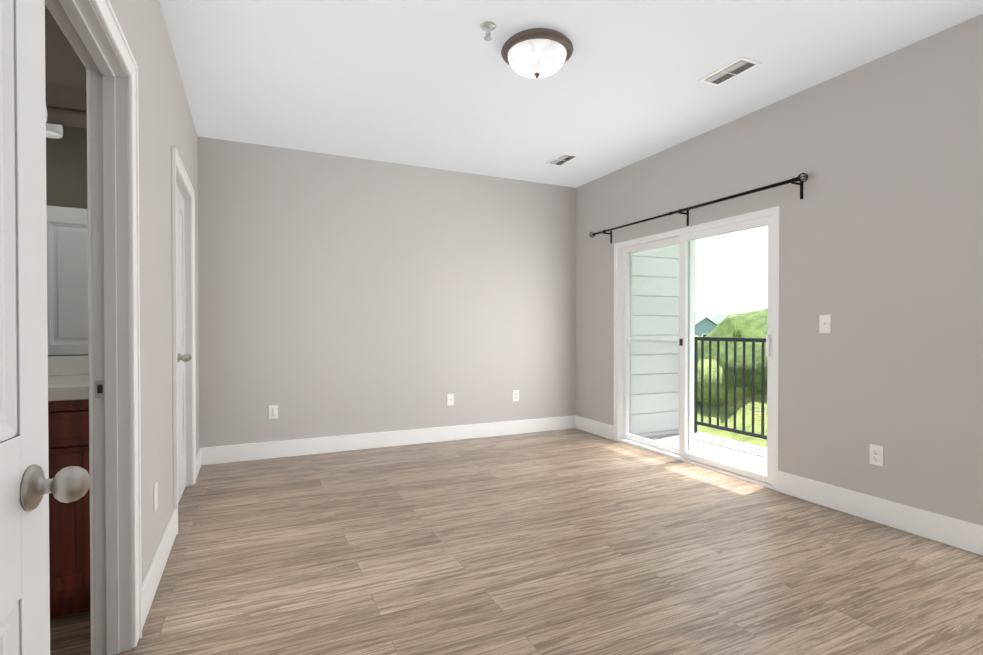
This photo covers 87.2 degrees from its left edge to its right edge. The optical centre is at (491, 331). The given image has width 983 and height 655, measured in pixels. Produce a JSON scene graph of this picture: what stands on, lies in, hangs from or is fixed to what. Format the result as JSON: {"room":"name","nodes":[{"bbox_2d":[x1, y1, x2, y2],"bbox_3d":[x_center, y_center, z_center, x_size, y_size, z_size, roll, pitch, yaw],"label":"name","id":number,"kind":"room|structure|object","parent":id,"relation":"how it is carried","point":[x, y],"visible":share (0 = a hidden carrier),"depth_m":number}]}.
{"room":"empty bedroom","nodes":[
{"label":"empty bedroom","id":0,"kind":"room"},
{"bbox_2d":[45,5,87,355],"bbox_3d":[-2.672,-0.232,2.144,2.050,2.700,0.150,0,1,-25],"label":"wall","id":1,"kind":"structure","parent":0,"point":[64,64],"depth_m":2.37},
{"bbox_2d":[45,81,86,121],"bbox_3d":[-2.053,-1.036,2.259,0.720,0.205,0.169,0,1,-25],"label":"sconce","id":2,"kind":"object","parent":1,"relation":"attached to","point":[67,97],"depth_m":2.37},
{"bbox_2d":[46,123,87,354],"bbox_3d":[-2.139,-0.424,2.315,0.925,1.060,0.005,0,1,-25],"label":"bathroom mirror","id":3,"kind":"object","parent":1,"relation":"attached to","point":[67,240],"depth_m":2.39},
{"bbox_2d":[109,0,198,580],"bbox_3d":[-1.317,-0.229,1.783,0.100,2.700,5.370,0,1,-25],"label":"wall","id":4,"kind":"structure","parent":0,"point":[166,122],"depth_m":2.37},
{"bbox_2d":[0,0,90,654],"bbox_3d":[-0.434,0.115,0.287,0.158,2.030,0.914,0,1,-25],"label":"entry door","id":5,"kind":"structure","parent":4,"relation":"in","point":[27,485],"depth_m":0.64},
{"bbox_2d":[45,0,141,654],"bbox_3d":[-1.122,0.082,1.375,0.138,2.086,1.072,0,1,-25],"label":"door frame","id":6,"kind":"structure","parent":4,"relation":"attached to","point":[92,31],"depth_m":1.78},
{"bbox_2d":[153,482,157,512],"bbox_3d":[-1.490,0.732,2.291,0.007,0.118,0.072,0,1,-25],"label":"electrical outlet","id":7,"kind":"object","parent":4,"relation":"attached to","point":[155,491],"visible":0.98,"depth_m":2.27},
{"bbox_2d":[142,508,176,628],"bbox_3d":[-1.516,1.043,2.359,0.016,0.145,1.044,0,1,-25],"label":"baseboard","id":8,"kind":"structure","parent":4,"relation":"attached to","point":[151,580],"depth_m":2.27},
{"bbox_2d":[171,146,195,533],"bbox_3d":[-1.998,0.044,3.272,0.123,2.126,1.052,0,1,-25],"label":"trim","id":9,"kind":"structure","parent":4,"relation":"attached to","point":[180,178],"depth_m":3.68},
{"bbox_2d":[176,185,191,502],"bbox_3d":[-1.977,0.080,3.282,0.109,2.038,0.894,0,1,-25],"label":"closet doors","id":10,"kind":"structure","parent":4,"relation":"in","point":[182,357],"depth_m":3.48},
{"bbox_2d":[196,448,201,478],"bbox_3d":[-2.280,1.028,3.999,0.016,0.145,0.502,0,1,-25],"label":"baseboard","id":11,"kind":"structure","parent":4,"relation":"attached to","point":[199,454],"depth_m":4.04},
{"bbox_2d":[198,136,575,447],"bbox_3d":[-1.625,-0.256,4.657,6.070,2.700,0.100,0,1,-25],"label":"wall","id":12,"kind":"structure","parent":0,"point":[338,295],"depth_m":4.84},
{"bbox_2d":[269,405,277,418],"bbox_3d":[-1.894,0.695,4.481,0.072,0.118,0.009,0,1,-25],"label":"electrical outlet","id":13,"kind":"object","parent":12,"relation":"attached to","point":[273,411],"visible":1,"depth_m":4.48},
{"bbox_2d":[202,415,573,464],"bbox_3d":[-0.725,1.018,5.022,3.700,0.145,0.020,0,1,-25],"label":"baseboard","id":14,"kind":"structure","parent":12,"relation":"attached to","point":[297,447],"depth_m":4.84},
{"bbox_2d":[447,394,453,405],"bbox_3d":[-0.409,0.679,5.169,0.072,0.118,0.016,0,1,-25],"label":"outlet","id":15,"kind":"object","parent":12,"relation":"attached to","point":[450,399],"visible":1,"depth_m":5.17},
{"bbox_2d":[513,390,518,400],"bbox_3d":[0.260,0.676,5.485,0.072,0.118,0.009,0,1,-25],"label":"electrical outlet","id":16,"kind":"object","parent":12,"relation":"attached to","point":[515,395],"visible":1,"depth_m":5.48},
{"bbox_2d":[50,428,982,654],"bbox_3d":[-0.449,1.178,2.146,6.070,0.120,5.670,0,1,-25],"label":"floor","id":17,"kind":"structure","parent":0,"point":[574,541],"depth_m":2.46},
{"bbox_2d":[48,355,89,617],"bbox_3d":[-2.018,0.580,2.058,0.938,1.078,0.590,0,1,-25],"label":"bathroom vanity","id":18,"kind":"object","parent":17,"relation":"on","point":[68,445],"visible":0.19,"depth_m":1.97},
{"bbox_2d":[160,0,982,187],"bbox_3d":[-0.449,-1.642,2.119,6.070,0.120,5.670,0,1,-25],"label":"ceiling","id":19,"kind":"structure","parent":0,"point":[440,84],"depth_m":3.14},
{"bbox_2d":[480,21,495,40],"bbox_3d":[-0.018,-1.553,2.675,0.084,0.068,0.084,0,1,-25],"label":"sprinkler","id":20,"kind":"object","parent":19,"relation":"attached to","point":[487,26],"visible":1,"depth_m":2.66},
{"bbox_2d":[501,28,572,78],"bbox_3d":[0.253,-1.499,2.867,0.399,0.181,0.399,0,1,-25],"label":"ceiling light","id":21,"kind":"object","parent":19,"relation":"attached to","point":[536,53],"visible":1,"depth_m":2.76},
{"bbox_2d":[546,153,579,165],"bbox_3d":[0.661,-1.601,4.805,0.170,0.013,0.320,0,1,-25],"label":"ceiling vent","id":22,"kind":"object","parent":19,"relation":"in","point":[562,159],"visible":1,"depth_m":4.78},
{"bbox_2d":[698,56,761,85],"bbox_3d":[1.452,-1.585,3.155,0.170,0.013,0.320,0,1,-25],"label":"ceiling vent","id":23,"kind":"object","parent":19,"relation":"in","point":[732,70],"visible":1,"depth_m":3.13},
{"bbox_2d":[576,14,982,525],"bbox_3d":[2.181,-0.244,3.414,0.220,2.700,5.370,0,1,-25],"label":"wall","id":24,"kind":"structure","parent":0,"point":[881,243],"depth_m":3.08},
{"bbox_2d":[574,415,613,439],"bbox_3d":[1.089,1.013,5.490,0.016,0.145,0.645,0,1,-25],"label":"baseboard","id":25,"kind":"structure","parent":24,"relation":"attached to","point":[601,429],"depth_m":5.47},
{"bbox_2d":[614,206,779,490],"bbox_3d":[1.664,0.109,4.406,0.152,1.974,1.788,0,1,-25],"label":"sliding glass door","id":26,"kind":"structure","parent":24,"relation":"in","point":[685,238],"depth_m":4.40},
{"bbox_2d":[589,173,807,242],"bbox_3d":[1.550,-0.962,4.362,0.116,0.146,2.337,0,1,-25],"label":"curtain rod","id":27,"kind":"object","parent":24,"relation":"attached to","point":[802,178],"visible":1,"depth_m":3.88},
{"bbox_2d":[819,315,830,332],"bbox_3d":[2.114,-0.050,3.276,0.020,0.118,0.072,0,1,-25],"label":"light switch","id":28,"kind":"object","parent":24,"relation":"attached to","point":[824,323],"visible":1,"depth_m":3.27},
{"bbox_2d":[870,444,882,466],"bbox_3d":[2.246,0.720,3.013,0.009,0.118,0.072,0,1,-25],"label":"electrical outlet","id":29,"kind":"object","parent":24,"relation":"attached to","point":[876,454],"visible":1,"depth_m":3.01},
{"bbox_2d":[777,471,982,555],"bbox_3d":[2.595,1.044,2.259,0.016,0.145,2.905,0,1,-25],"label":"baseboard","id":30,"kind":"structure","parent":24,"relation":"attached to","point":[961,534],"depth_m":2.95},
{"label":"outside","id":31,"kind":"structure","parent":0,"visible":0},
{"bbox_3d":[138.504,8.759,152.808,460.000,0.200,480.000,0,1,-25],"label":"ground","id":32,"kind":"structure","parent":31,"visible":0},
{"bbox_2d":[631,244,694,436],"bbox_3d":[2.337,3.997,4.316,1.190,12.200,18.000,0,1,-25],"label":"wall","id":33,"kind":"structure","parent":32,"relation":"on","point":[649,335],"depth_m":5.58},
{"bbox_2d":[695,316,717,336],"bbox_3d":[47.142,2.758,116.746,9.723,12.500,12.235,0,1,11],"label":"house","id":34,"kind":"structure","parent":32,"relation":"on","point":[704,324],"depth_m":110.77},
{"bbox_2d":[695,308,767,447],"bbox_3d":[73.273,2.690,166.848,262.670,23.334,371.686,0,1,-25],"label":"trees","id":35,"kind":"object","parent":32,"relation":"on","point":[756,327],"depth_m":9.41},
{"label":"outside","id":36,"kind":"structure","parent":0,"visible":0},
{"bbox_2d":[644,432,766,473],"bbox_3d":[2.399,1.226,4.440,1.030,0.180,3.020,0,1,-25],"label":"floor","id":37,"kind":"structure","parent":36,"point":[756,461],"depth_m":4.93},
{"bbox_2d":[694,337,766,439],"bbox_3d":[2.844,0.600,4.509,0.040,1.070,2.740,0,1,-25],"label":"balcony railing","id":38,"kind":"object","parent":37,"relation":"on","point":[735,341],"depth_m":5.36}
]}

